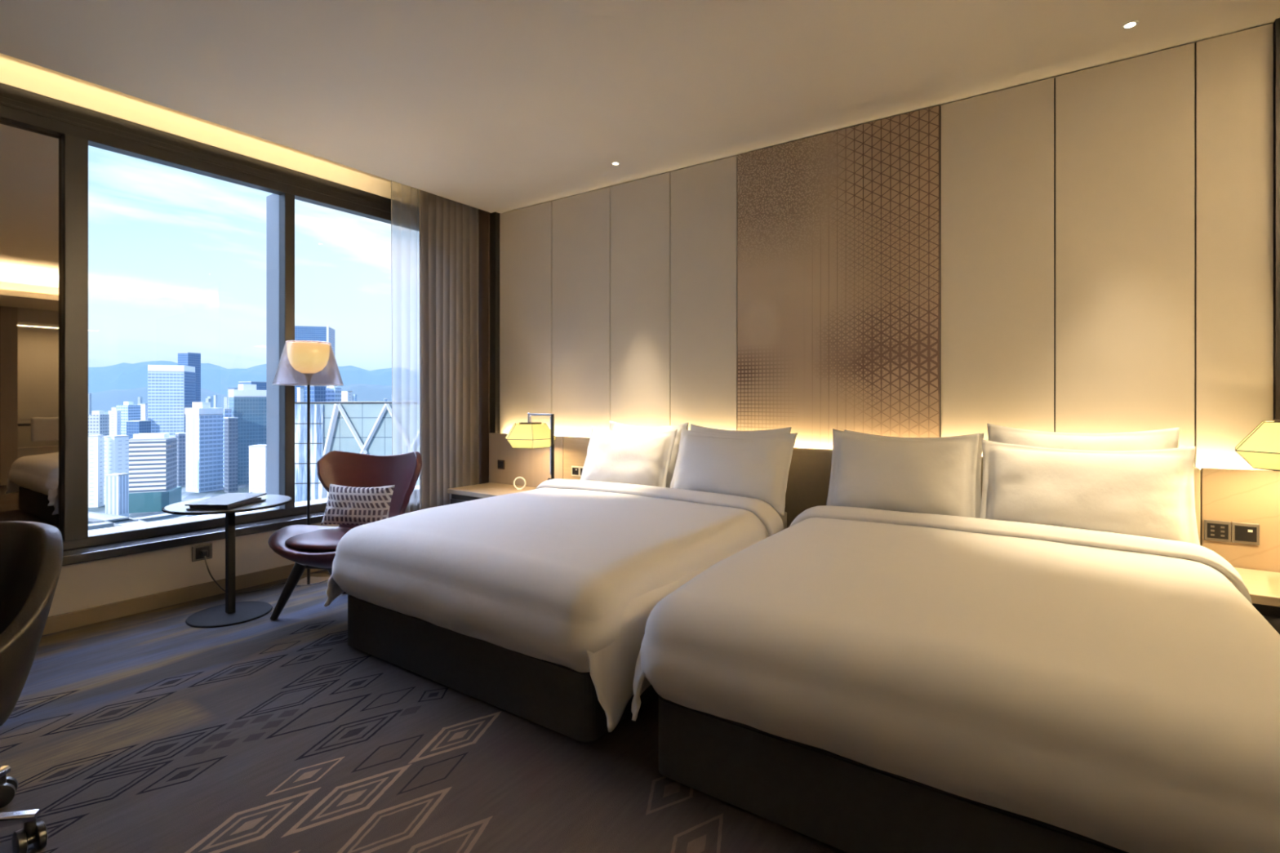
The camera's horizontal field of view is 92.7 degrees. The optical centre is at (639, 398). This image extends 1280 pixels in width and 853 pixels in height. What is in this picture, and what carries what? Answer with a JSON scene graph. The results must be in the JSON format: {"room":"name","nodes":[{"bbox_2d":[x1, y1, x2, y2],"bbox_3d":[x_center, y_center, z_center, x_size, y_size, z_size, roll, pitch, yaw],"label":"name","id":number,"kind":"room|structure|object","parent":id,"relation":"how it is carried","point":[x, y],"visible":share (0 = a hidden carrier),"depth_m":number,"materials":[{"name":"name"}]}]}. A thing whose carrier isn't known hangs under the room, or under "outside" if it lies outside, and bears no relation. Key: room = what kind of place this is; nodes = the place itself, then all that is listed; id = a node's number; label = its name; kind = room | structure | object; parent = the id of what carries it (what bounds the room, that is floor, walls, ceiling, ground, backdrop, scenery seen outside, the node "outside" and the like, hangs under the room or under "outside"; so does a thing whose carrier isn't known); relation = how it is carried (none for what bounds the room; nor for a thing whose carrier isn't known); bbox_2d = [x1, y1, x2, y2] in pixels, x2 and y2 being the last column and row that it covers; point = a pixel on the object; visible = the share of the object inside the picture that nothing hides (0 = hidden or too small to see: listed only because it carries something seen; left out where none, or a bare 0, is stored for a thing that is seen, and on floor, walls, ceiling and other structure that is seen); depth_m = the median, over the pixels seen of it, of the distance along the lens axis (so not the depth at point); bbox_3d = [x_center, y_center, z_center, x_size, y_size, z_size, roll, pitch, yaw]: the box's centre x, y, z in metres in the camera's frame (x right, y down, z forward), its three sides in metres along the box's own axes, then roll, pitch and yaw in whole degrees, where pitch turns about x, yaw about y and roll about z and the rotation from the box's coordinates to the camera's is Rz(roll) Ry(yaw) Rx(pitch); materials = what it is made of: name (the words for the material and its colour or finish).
{"room":"hotel room","nodes":[
{"label":"hotel room","id":0,"kind":"room"},
{"bbox_2d":[48,511,339,617],"bbox_3d":[-2.876,1.008,3.614,0.406,0.384,5.100,0,0,35],"label":"wall","id":1,"kind":"structure","parent":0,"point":[88,584],"depth_m":3.49,"materials":[{"name":"paint"}]},
{"bbox_2d":[42,563,322,635],"bbox_3d":[-2.773,1.157,3.453,0.018,0.085,4.550,0,0,35],"label":"baseboard","id":2,"kind":"structure","parent":1,"relation":"attached to","point":[76,619],"depth_m":3.47,"materials":[{"name":"brown wood"}]},
{"bbox_2d":[191,543,212,561],"bbox_3d":[-2.616,0.928,3.656,0.045,0.092,0.104,0,0,35],"label":"wall socket","id":3,"kind":"object","parent":1,"relation":"attached to","point":[198,552],"visible":1,"depth_m":3.65,"materials":[{"name":"grey plastic"}]},
{"bbox_2d":[204,555,285,594],"bbox_3d":[-2.403,1.071,3.810,0.144,0.253,0.504,0,0,35],"label":"power cord","id":4,"kind":"object","parent":3,"relation":"attached to","point":[211,576],"visible":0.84,"depth_m":3.71,"materials":[{"name":"black plastic"}]},
{"bbox_2d":[0,569,846,852],"bbox_3d":[0.600,1.275,1.226,8.800,0.150,5.100,0,0,35],"label":"floor","id":5,"kind":"structure","parent":0,"point":[148,731],"depth_m":2.02,"materials":[{"name":"carpet"}]},
{"bbox_2d":[0,520,63,852],"bbox_3d":[-1.886,0.786,1.520,0.624,0.827,0.649,0,0,35],"label":"office chair","id":6,"kind":"object","parent":5,"relation":"on","point":[31,553],"visible":1,"depth_m":1.65,"materials":[{"name":"brown leather"}]},
{"bbox_2d":[162,494,292,627],"bbox_3d":[-2.270,0.889,3.380,0.596,0.622,0.596,0,0,35],"label":"side table","id":7,"kind":"object","parent":5,"relation":"on","point":[230,613],"visible":0.83,"depth_m":3.36,"materials":[{"name":"black metal"}]},
{"bbox_2d":[185,493,266,510],"bbox_3d":[-2.225,0.557,3.292,0.224,0.041,0.315,0,0,2],"label":"book","id":8,"kind":"object","parent":7,"relation":"on","point":[227,501],"visible":1,"depth_m":3.23,"materials":[{"name":"grey paper"}]},
{"bbox_2d":[271,340,343,586],"bbox_3d":[-2.178,0.416,4.008,0.417,1.568,0.417,0,0,35],"label":"floor lamp","id":9,"kind":"object","parent":5,"relation":"on","point":[308,358],"visible":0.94,"depth_m":3.96,"materials":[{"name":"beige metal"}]},
{"bbox_2d":[267,450,422,620],"bbox_3d":[-1.658,0.766,3.494,0.720,0.885,0.708,0,0,8],"label":"lounge chair","id":10,"kind":"object","parent":5,"relation":"on","point":[309,546],"visible":0.47,"depth_m":3.66,"materials":[{"name":"red leather"}]},
{"bbox_2d":[284,528,351,551],"bbox_3d":[-1.668,0.795,3.421,0.510,0.089,0.470,0,0,8],"label":"seat cushion","id":11,"kind":"object","parent":10,"relation":"on","point":[300,540],"depth_m":3.26,"materials":[{"name":"red leather"}]},
{"bbox_2d":[320,483,395,524],"bbox_3d":[-1.648,0.624,3.566,0.412,0.229,0.132,0,0,8],"label":"throw cushion","id":12,"kind":"object","parent":10,"relation":"on","point":[344,504],"visible":0.94,"depth_m":3.53,"materials":[{"name":"fabric"}]},
{"bbox_2d":[447,482,536,504],"bbox_3d":[-0.973,0.960,4.729,1.040,0.480,0.452,0,0,35],"label":"nightstand","id":13,"kind":"object","parent":5,"relation":"on","point":[462,494],"visible":0.21,"depth_m":4.79,"materials":[{"name":"brown wood"}]},
{"bbox_2d":[513,476,525,489],"bbox_3d":[-0.947,0.670,4.801,0.100,0.100,0.040,0,0,0],"label":"ring ornament","id":14,"kind":"object","parent":13,"relation":"on","point":[516,478],"visible":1,"depth_m":4.80,"materials":[{"name":"white plastic"}]},
{"bbox_2d":[505,413,555,479],"bbox_3d":[-0.789,0.415,4.546,0.470,0.609,0.409,0,0,35],"label":"bedside lamp","id":15,"kind":"object","parent":13,"relation":"on","point":[527,435],"visible":0.86,"depth_m":4.44,"materials":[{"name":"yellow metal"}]},
{"bbox_2d":[347,511,786,742],"bbox_3d":[-0.254,0.922,3.320,1.530,0.555,1.945,0,0,35],"label":"bed","id":16,"kind":"object","parent":5,"relation":"on","point":[560,699],"visible":0.3,"depth_m":2.38,"materials":[{"name":"fabric"}]},
{"bbox_2d":[324,479,784,733],"bbox_3d":[-0.381,0.801,3.105,1.791,0.538,1.592,0,0,35],"label":"duvet","id":17,"kind":"object","parent":16,"relation":"on","point":[571,574],"visible":0.82,"depth_m":2.51,"materials":[{"name":"white fabric"}]},
{"bbox_2d":[580,426,677,487],"bbox_3d":[-0.095,0.419,4.031,0.680,0.439,0.233,0,0,31],"label":"pillow","id":18,"kind":"object","parent":16,"relation":"on","point":[612,456],"visible":0.84,"depth_m":3.94,"materials":[{"name":"white fabric"}]},
{"bbox_2d":[609,420,688,488],"bbox_3d":[0.030,0.400,4.184,0.640,0.476,0.154,0,0,32],"label":"pillow","id":19,"kind":"object","parent":16,"relation":"on","point":[614,426],"visible":0.21,"depth_m":4.10,"materials":[{"name":"white fabric"}]},
{"bbox_2d":[670,429,797,515],"bbox_3d":[0.522,0.418,3.606,0.780,0.441,0.235,0,0,37],"label":"pillow","id":20,"kind":"object","parent":16,"relation":"on","point":[755,467],"visible":0.83,"depth_m":3.50,"materials":[{"name":"white fabric"}]},
{"bbox_2d":[690,423,791,436],"bbox_3d":[0.590,0.405,3.797,0.700,0.467,0.156,0,0,37],"label":"pillow","id":21,"kind":"object","parent":16,"relation":"on","point":[693,428],"visible":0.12,"depth_m":3.80,"materials":[{"name":"white fabric"}]},
{"bbox_2d":[488,432,1279,572],"bbox_3d":[1.197,0.740,3.539,6.035,0.880,0.045,0,0,35],"label":"headboard","id":22,"kind":"object","parent":5,"relation":"on","point":[1227,495],"visible":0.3,"depth_m":2.66,"materials":[{"name":"beige fabric"}]},
{"bbox_2d":[497,459,504,469],"bbox_3d":[-1.171,0.560,5.140,0.080,0.078,0.012,0,0,35],"label":"wall socket","id":23,"kind":"object","parent":22,"relation":"attached to","point":[500,463],"visible":1,"depth_m":5.13,"materials":[{"name":"black plastic"}]},
{"bbox_2d":[571,466,582,476],"bbox_3d":[-0.459,0.560,4.650,0.162,0.078,0.014,0,0,35],"label":"wall switch","id":24,"kind":"object","parent":22,"relation":"attached to","point":[576,471],"visible":0.73,"depth_m":4.66,"materials":[{"name":"white"}]},
{"bbox_2d":[1204,519,1259,545],"bbox_3d":[2.522,0.572,2.601,0.172,0.088,0.014,0,0,35],"label":"wall switch","id":25,"kind":"object","parent":22,"relation":"attached to","point":[1215,531],"visible":1,"depth_m":2.60,"materials":[{"name":"grey plastic"}]},
{"bbox_2d":[658,695,1128,852],"bbox_3d":[1.225,0.922,2.304,1.540,0.555,1.945,0,0,35],"label":"bed","id":26,"kind":"object","parent":5,"relation":"on","point":[846,805],"visible":0.22,"depth_m":1.61,"materials":[{"name":"fabric"}]},
{"bbox_2d":[826,429,979,517],"bbox_3d":[1.306,0.403,3.079,0.705,0.469,0.236,0,0,34],"label":"pillow","id":27,"kind":"object","parent":26,"relation":"on","point":[926,475],"visible":0.83,"depth_m":3.00,"materials":[{"name":"white fabric"}]},
{"bbox_2d":[844,429,984,518],"bbox_3d":[1.423,0.407,3.227,0.690,0.462,0.154,0,0,32],"label":"pillow","id":28,"kind":"object","parent":26,"relation":"on","point":[978,471],"visible":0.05,"depth_m":3.06,"materials":[{"name":"white fabric"}]},
{"bbox_2d":[631,505,1279,852],"bbox_3d":[1.086,0.781,2.088,1.747,0.498,1.597,0,0,35],"label":"duvet","id":29,"kind":"object","parent":26,"relation":"on","point":[1120,691],"visible":1,"depth_m":1.53,"materials":[{"name":"white fabric"}]},
{"bbox_2d":[986,422,1179,451],"bbox_3d":[2.015,0.382,2.818,0.730,0.512,0.160,0,0,36],"label":"pillow","id":30,"kind":"object","parent":26,"relation":"on","point":[1167,438],"visible":0.18,"depth_m":2.79,"materials":[{"name":"white fabric"}]},
{"bbox_2d":[979,439,1199,545],"bbox_3d":[1.909,0.418,2.647,0.770,0.440,0.240,0,0,35],"label":"pillow","id":31,"kind":"object","parent":26,"relation":"on","point":[1149,493],"visible":0.84,"depth_m":2.56,"materials":[{"name":"white fabric"}]},
{"bbox_2d":[1226,567,1279,634],"bbox_3d":[2.853,0.960,2.099,1.175,0.480,0.452,0,0,35],"label":"nightstand","id":32,"kind":"object","parent":5,"relation":"on","point":[1263,587],"visible":0.09,"depth_m":2.27,"materials":[{"name":"brown wood"}]},
{"bbox_2d":[1235,419,1279,471],"bbox_3d":[2.516,0.365,2.251,0.493,0.709,0.457,0,0,35],"label":"bedside lamp","id":33,"kind":"object","parent":32,"relation":"on","point":[1260,448],"visible":1,"depth_m":2.27,"materials":[{"name":"yellow fabric"}]},
{"bbox_2d":[478,208,490,484],"bbox_3d":[-1.405,-0.300,5.388,0.300,3.000,0.090,0,0,35],"label":"wall trim","id":34,"kind":"structure","parent":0,"point":[484,216],"depth_m":5.30,"materials":[{"name":"brown wood"}]},
{"bbox_2d":[0,0,1279,213],"bbox_3d":[0.829,-1.700,1.069,8.245,0.200,5.100,0,0,35],"label":"ceiling","id":35,"kind":"structure","parent":0,"point":[500,106],"depth_m":2.94,"materials":[{"name":"paint"}]},
{"bbox_2d":[611,161,619,165],"bbox_3d":[-0.166,-1.597,4.155,0.058,0.003,0.058,0,0,35],"label":"recessed light","id":36,"kind":"object","parent":35,"relation":"in","point":[615,163],"visible":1,"depth_m":4.16,"materials":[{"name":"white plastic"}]},
{"bbox_2d":[1121,20,1138,29],"bbox_3d":[2.098,-1.597,2.611,0.058,0.003,0.058,0,0,35],"label":"recessed light","id":37,"kind":"object","parent":35,"relation":"in","point":[1132,24],"visible":1,"depth_m":2.61,"materials":[{"name":"white plastic"}]},
{"bbox_2d":[1053,43,1195,466],"bbox_3d":[1.989,-0.300,3.265,8.820,3.000,0.265,0,0,35],"label":"wall","id":38,"kind":"structure","parent":0,"point":[1194,43],"depth_m":3.05,"materials":[{"name":"grey"}]},
{"bbox_2d":[0,53,391,199],"bbox_3d":[-2.664,-1.765,3.469,0.920,0.390,5.100,0,0,35],"label":"light","id":39,"kind":"object","parent":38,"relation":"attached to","point":[14,72],"depth_m":3.63,"materials":[{"name":"paint"}]},
{"bbox_2d":[489,212,500,433],"bbox_3d":[-1.249,-0.200,5.290,0.068,2.800,0.075,0,0,35],"label":"trim","id":40,"kind":"structure","parent":38,"relation":"attached to","point":[494,216],"depth_m":5.26,"materials":[{"name":"black"}]},
{"bbox_2d":[499,200,551,433],"bbox_3d":[-0.958,-0.197,5.115,0.600,2.794,0.026,0,0,35],"label":"wall panel","id":41,"kind":"object","parent":38,"relation":"attached to","point":[526,233],"visible":0.56,"depth_m":5.11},
{"bbox_2d":[551,186,610,437],"bbox_3d":[-0.464,-0.197,4.776,0.588,2.794,0.026,0,0,35],"label":"wall panel","id":42,"kind":"object","parent":38,"relation":"attached to","point":[581,223],"visible":0.56,"depth_m":4.75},
{"bbox_2d":[610,172,670,426],"bbox_3d":[0.000,-0.197,4.457,0.525,2.794,0.026,0,0,35],"label":"wall panel","id":43,"kind":"object","parent":38,"relation":"attached to","point":[640,209],"visible":0.56,"depth_m":4.44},
{"bbox_2d":[670,155,737,431],"bbox_3d":[0.432,-0.197,4.160,0.511,2.794,0.026,0,0,35],"label":"wall panel","id":44,"kind":"object","parent":38,"relation":"attached to","point":[704,197],"visible":0.56,"depth_m":4.14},
{"bbox_2d":[737,105,941,449],"bbox_3d":[1.144,-0.627,3.667,1.209,1.934,0.028,0,0,35],"label":"decorative wall panel","id":45,"kind":"object","parent":38,"relation":"attached to","point":[839,231],"visible":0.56,"depth_m":3.62,"materials":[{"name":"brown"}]},
{"bbox_2d":[941,77,1053,456],"bbox_3d":[1.853,-0.197,3.183,0.509,2.794,0.026,0,0,35],"label":"wall panel","id":46,"kind":"object","parent":38,"relation":"attached to","point":[997,147],"visible":0.56,"depth_m":3.17,"materials":[{"name":"beige"}]},
{"bbox_2d":[1055,42,1194,448],"bbox_3d":[2.280,-0.197,2.890,0.515,2.794,0.026,0,0,35],"label":"wall panel","id":47,"kind":"object","parent":38,"relation":"attached to","point":[1125,128],"visible":0.56,"depth_m":2.87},
{"bbox_2d":[1195,22,1273,471],"bbox_3d":[2.598,-0.197,2.671,0.244,2.794,0.026,0,0,35],"label":"wall panel","id":48,"kind":"object","parent":38,"relation":"attached to","point":[1234,71],"visible":0.56,"depth_m":2.67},
{"bbox_2d":[1273,17,1279,471],"bbox_3d":[2.702,-0.200,2.590,0.013,2.800,0.050,0,0,35],"label":"trim","id":49,"kind":"structure","parent":38,"relation":"attached to","point":[1277,22],"depth_m":2.57,"materials":[{"name":"black"}]},
{"bbox_3d":[-2.669,-1.698,3.461,0.080,0.025,4.480,0,0,34],"label":"track","id":50,"kind":"object","parent":38,"relation":"attached to","visible":0},
{"bbox_2d":[391,180,419,513],"bbox_3d":[-1.791,-0.250,4.783,0.047,2.860,0.373,0,0,35],"label":"sheer curtain","id":51,"kind":"object","parent":50,"relation":"hanging from","point":[405,225],"visible":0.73,"depth_m":4.75,"materials":[{"name":"white fabric"}]},
{"bbox_2d":[418,189,479,510],"bbox_3d":[-1.560,-0.250,5.038,0.068,2.860,0.627,0,0,35],"label":"drape","id":52,"kind":"object","parent":50,"relation":"hanging from","point":[449,229],"visible":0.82,"depth_m":5.01,"materials":[{"name":"grey fabric"}]},
{"bbox_3d":[-2.936,-0.365,3.656,0.260,2.410,5.100,0,0,34],"label":"wall pier","id":53,"kind":"object","parent":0,"visible":0},
{"bbox_2d":[0,82,391,551],"bbox_3d":[-2.950,-0.378,3.605,0.295,2.395,4.600,0,0,35],"label":"window","id":54,"kind":"structure","parent":53,"relation":"attached to","point":[78,127],"depth_m":3.59,"materials":[{"name":"brown metal"}]},
{"bbox_2d":[0,120,61,532],"bbox_3d":[-3.639,-0.320,2.460,0.015,2.150,1.933,0,0,35],"label":"mirror","id":55,"kind":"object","parent":54,"relation":"attached to","point":[30,159],"depth_m":3.15,"materials":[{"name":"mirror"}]},
{"label":"outside","id":56,"kind":"structure","parent":0,"visible":0},
{"bbox_2d":[88,412,248,530],"bbox_3d":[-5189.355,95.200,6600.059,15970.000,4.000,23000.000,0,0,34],"label":"ground","id":57,"kind":"structure","parent":56,"point":[185,495],"depth_m":576.31,"materials":[{"name":"grey concrete"}]},
{"bbox_2d":[88,393,91,414],"bbox_3d":[-1361.641,40.791,1507.909,6.414,104.818,6.436,0,0,3],"label":"block","id":58,"kind":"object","parent":57,"relation":"on","point":[89,394],"visible":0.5,"depth_m":1506.20,"materials":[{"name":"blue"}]},
{"bbox_2d":[88,435,103,507],"bbox_3d":[-466.902,62.503,522.842,8.250,61.395,8.398,0,0,-15],"label":"office tower","id":59,"kind":"structure","parent":57,"relation":"on","point":[95,442],"depth_m":519.64,"materials":[{"name":"grey"}]},
{"bbox_2d":[88,410,109,435],"bbox_3d":[-586.735,53.509,660.901,12.187,79.383,12.430,0,0,-3],"label":"apartment tower","id":60,"kind":"structure","parent":57,"relation":"on","point":[98,422],"depth_m":655.60,"materials":[{"name":"white concrete"}]},
{"bbox_2d":[108,407,120,435],"bbox_3d":[-665.952,52.579,773.174,9.119,81.241,9.254,0,0,-16],"label":"apartment tower","id":61,"kind":"structure","parent":57,"relation":"on","point":[114,415],"depth_m":769.66,"materials":[{"name":"white concrete"}]},
{"bbox_2d":[103,435,128,504],"bbox_3d":[-460.964,63.163,537.099,12.129,60.074,12.329,0,0,13],"label":"office tower","id":62,"kind":"structure","parent":57,"relation":"on","point":[116,447],"depth_m":532.35,"materials":[{"name":"grey"}]},
{"bbox_2d":[104,473,128,516],"bbox_3d":[-402.697,75.815,469.730,10.187,34.769,10.408,0,0,-3],"label":"apartment tower","id":63,"kind":"structure","parent":57,"relation":"on","point":[117,485],"depth_m":465.01,"materials":[{"name":"grey"}]},
{"bbox_2d":[115,401,140,435],"bbox_3d":[-763.996,49.346,911.105,19.634,87.708,20.016,0,0,7],"label":"apartment tower","id":64,"kind":"structure","parent":57,"relation":"on","point":[129,411],"depth_m":901.81,"materials":[{"name":"white"}]},
{"bbox_2d":[126,420,151,439],"bbox_3d":[-631.923,60.767,769.058,17.109,64.866,17.459,0,0,4],"label":"apartment tower","id":65,"kind":"structure","parent":57,"relation":"on","point":[133,427],"depth_m":760.88,"materials":[{"name":"blue glass"}]},
{"bbox_2d":[137,396,142,404],"bbox_3d":[-1918.850,44.368,2341.595,10.362,97.663,10.401,0,0,6],"label":"block","id":66,"kind":"object","parent":57,"relation":"on","point":[140,398],"visible":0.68,"depth_m":2336.83,"materials":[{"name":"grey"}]},
{"bbox_2d":[137,403,147,420],"bbox_3d":[-817.587,51.181,1004.340,11.622,84.037,11.774,0,0,-12],"label":"apartment tower","id":67,"kind":"structure","parent":57,"relation":"on","point":[144,406],"depth_m":999.67,"materials":[{"name":"grey concrete"}]},
{"bbox_2d":[128,432,181,513],"bbox_3d":[-408.943,61.435,512.498,30.717,63.530,32.404,0,0,-22],"label":"skyscraper","id":68,"kind":"structure","parent":57,"relation":"on","point":[153,457],"depth_m":501.32,"materials":[{"name":"grey"}]},
{"bbox_2d":[147,364,195,436],"bbox_3d":[-638.987,24.574,833.392,40.828,137.252,43.323,0,0,-20],"label":"office tower","id":69,"kind":"structure","parent":57,"relation":"on","point":[171,388],"depth_m":814.32,"materials":[{"name":"grey"}]},
{"bbox_2d":[175,432,185,486],"bbox_3d":[-485.227,65.067,645.869,8.825,56.265,8.854,0,0,34],"label":"apartment tower","id":70,"kind":"structure","parent":57,"relation":"on","point":[180,437],"depth_m":642.29,"materials":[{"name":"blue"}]},
{"bbox_2d":[177,352,200,402],"bbox_3d":[-786.095,7.237,1063.954,23.050,171.926,23.407,0,0,14],"label":"office tower","id":71,"kind":"structure","parent":57,"relation":"on","point":[192,359],"depth_m":1063.11,"materials":[{"name":"blue glass"}]},
{"bbox_2d":[184,402,223,493],"bbox_3d":[-439.029,48.649,614.800,23.052,89.102,23.459,0,0,25],"label":"office tower","id":72,"kind":"structure","parent":57,"relation":"on","point":[203,424],"depth_m":606.93,"materials":[{"name":"grey"}]},
{"bbox_2d":[205,398,211,408],"bbox_3d":[-1117.091,47.081,1578.936,9.052,92.238,9.091,0,0,10],"label":"block","id":73,"kind":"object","parent":57,"relation":"on","point":[207,400],"visible":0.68,"depth_m":1576.55,"materials":[{"name":"grey"}]},
{"bbox_2d":[207,396,213,408],"bbox_3d":[-1622.513,43.400,2303.474,12.980,99.600,13.036,0,0,10],"label":"block","id":74,"kind":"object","parent":57,"relation":"on","point":[211,397],"visible":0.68,"depth_m":2302.85,"materials":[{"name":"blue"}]},
{"bbox_2d":[213,395,217,408],"bbox_3d":[-1011.880,43.149,1454.292,5.267,100.101,5.281,0,0,10],"label":"block","id":75,"kind":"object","parent":57,"relation":"on","point":[215,396],"visible":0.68,"depth_m":1452.04,"materials":[{"name":"grey concrete"}]},
{"bbox_2d":[223,396,227,408],"bbox_3d":[-1211.375,45.216,1789.436,10.984,95.968,11.033,0,0,11],"label":"block","id":76,"kind":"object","parent":57,"relation":"on","point":[225,398],"visible":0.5,"depth_m":1784.29,"materials":[{"name":"grey concrete"}]},
{"bbox_2d":[222,408,231,486],"bbox_3d":[-437.154,52.218,644.680,7.185,81.965,7.209,0,0,32],"label":"apartment tower","id":77,"kind":"structure","parent":57,"relation":"on","point":[227,412],"depth_m":641.20,"materials":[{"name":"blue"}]},
{"bbox_2d":[223,417,238,493],"bbox_3d":[-406.116,56.104,605.859,8.840,74.193,8.874,0,0,33],"label":"apartment tower","id":78,"kind":"structure","parent":57,"relation":"on","point":[230,423],"depth_m":602.94,"materials":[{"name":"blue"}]},
{"bbox_2d":[226,387,238,408],"bbox_3d":[-602.893,39.005,907.364,12.792,108.390,12.927,0,0,11],"label":"apartment tower","id":79,"kind":"structure","parent":57,"relation":"on","point":[228,388],"depth_m":902.03,"materials":[{"name":"grey concrete"}]},
{"bbox_2d":[88,360,391,395],"bbox_3d":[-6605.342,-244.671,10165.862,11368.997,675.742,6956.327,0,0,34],"label":"hills","id":80,"kind":"structure","parent":57,"relation":"on","point":[215,378],"depth_m":8883.94,"materials":[{"name":"blue"}]},
{"bbox_2d":[88,383,391,412],"bbox_3d":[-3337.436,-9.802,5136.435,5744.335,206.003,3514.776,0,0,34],"label":"hills","id":81,"kind":"structure","parent":57,"relation":"on","point":[104,401],"depth_m":4571.94,"materials":[{"name":"blue"}]},
{"bbox_2d":[228,384,266,484],"bbox_3d":[-425.495,39.179,672.235,21.475,108.042,42.777,0,0,44],"label":"office tower","id":82,"kind":"structure","parent":57,"relation":"on","point":[246,403],"depth_m":659.13,"materials":[{"name":"teal glass"}]},
{"bbox_2d":[238,381,266,390],"bbox_3d":[-644.356,33.047,1026.007,38.230,120.307,38.782,0,0,29],"label":"apartment tower","id":83,"kind":"structure","parent":57,"relation":"on","point":[260,385],"depth_m":1011.95,"materials":[{"name":"blue glass"}]},
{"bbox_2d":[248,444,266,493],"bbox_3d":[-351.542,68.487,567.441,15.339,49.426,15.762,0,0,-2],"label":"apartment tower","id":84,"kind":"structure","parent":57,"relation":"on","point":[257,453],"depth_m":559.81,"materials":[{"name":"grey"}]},
{"bbox_2d":[297,386,304,402],"bbox_3d":[-313.028,41.648,562.660,4.469,103.105,4.485,0,0,22],"label":"office tower","id":85,"kind":"structure","parent":57,"relation":"on","point":[300,390],"depth_m":561.32,"materials":[{"name":"grey"}]},
{"bbox_2d":[294,324,335,402],"bbox_3d":[-643.752,-21.934,1165.889,100.593,230.267,61.512,0,0,-15],"label":"office tower","id":86,"kind":"structure","parent":57,"relation":"on","point":[316,333],"depth_m":1145.57,"materials":[{"name":"blue glass"}]},
{"bbox_2d":[305,386,325,401],"bbox_3d":[-323.799,40.171,608.322,13.141,106.058,13.296,0,0,21],"label":"office tower","id":87,"kind":"structure","parent":57,"relation":"on","point":[317,393],"depth_m":603.82,"materials":[{"name":"blue glass"}]},
{"bbox_2d":[325,382,341,401],"bbox_3d":[-314.979,38.880,626.041,10.982,108.640,11.161,0,0,5],"label":"office tower","id":88,"kind":"structure","parent":57,"relation":"on","point":[333,393],"depth_m":620.71,"materials":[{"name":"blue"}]},
{"bbox_2d":[294,401,391,502],"bbox_3d":[-68.534,47.105,165.824,36.083,92.190,31.250,0,0,-5],"label":"building","id":89,"kind":"structure","parent":57,"relation":"on","point":[355,427],"depth_m":150.60,"materials":[{"name":"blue glass"}]},
{"bbox_2d":[341,391,352,401],"bbox_3d":[-387.089,41.855,805.550,9.766,102.690,9.853,0,0,11],"label":"office tower","id":90,"kind":"structure","parent":57,"relation":"on","point":[346,396],"depth_m":801.30,"materials":[{"name":"grey concrete"}]},
{"bbox_2d":[353,394,356,401],"bbox_3d":[-958.572,40.293,2051.659,7.752,105.813,7.768,0,0,20],"label":"block","id":91,"kind":"object","parent":57,"relation":"on","point":[355,395],"visible":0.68,"depth_m":2049.20,"materials":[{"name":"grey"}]},
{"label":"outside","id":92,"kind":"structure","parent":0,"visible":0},
{"bbox_2d":[88,492,252,529],"bbox_3d":[-368.797,87.450,551.225,156.338,2.500,271.993,0,0,34],"label":"road","id":93,"kind":"structure","parent":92,"point":[154,517],"depth_m":437.58,"materials":[{"name":"grey asphalt"}]},
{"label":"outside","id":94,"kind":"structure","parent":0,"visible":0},
{"bbox_2d":[88,511,147,526],"bbox_3d":[-323.404,87.450,423.131,275.801,2.500,87.280,0,0,34],"label":"road","id":95,"kind":"structure","parent":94,"point":[92,517],"depth_m":440.69,"materials":[{"name":"grey asphalt"}]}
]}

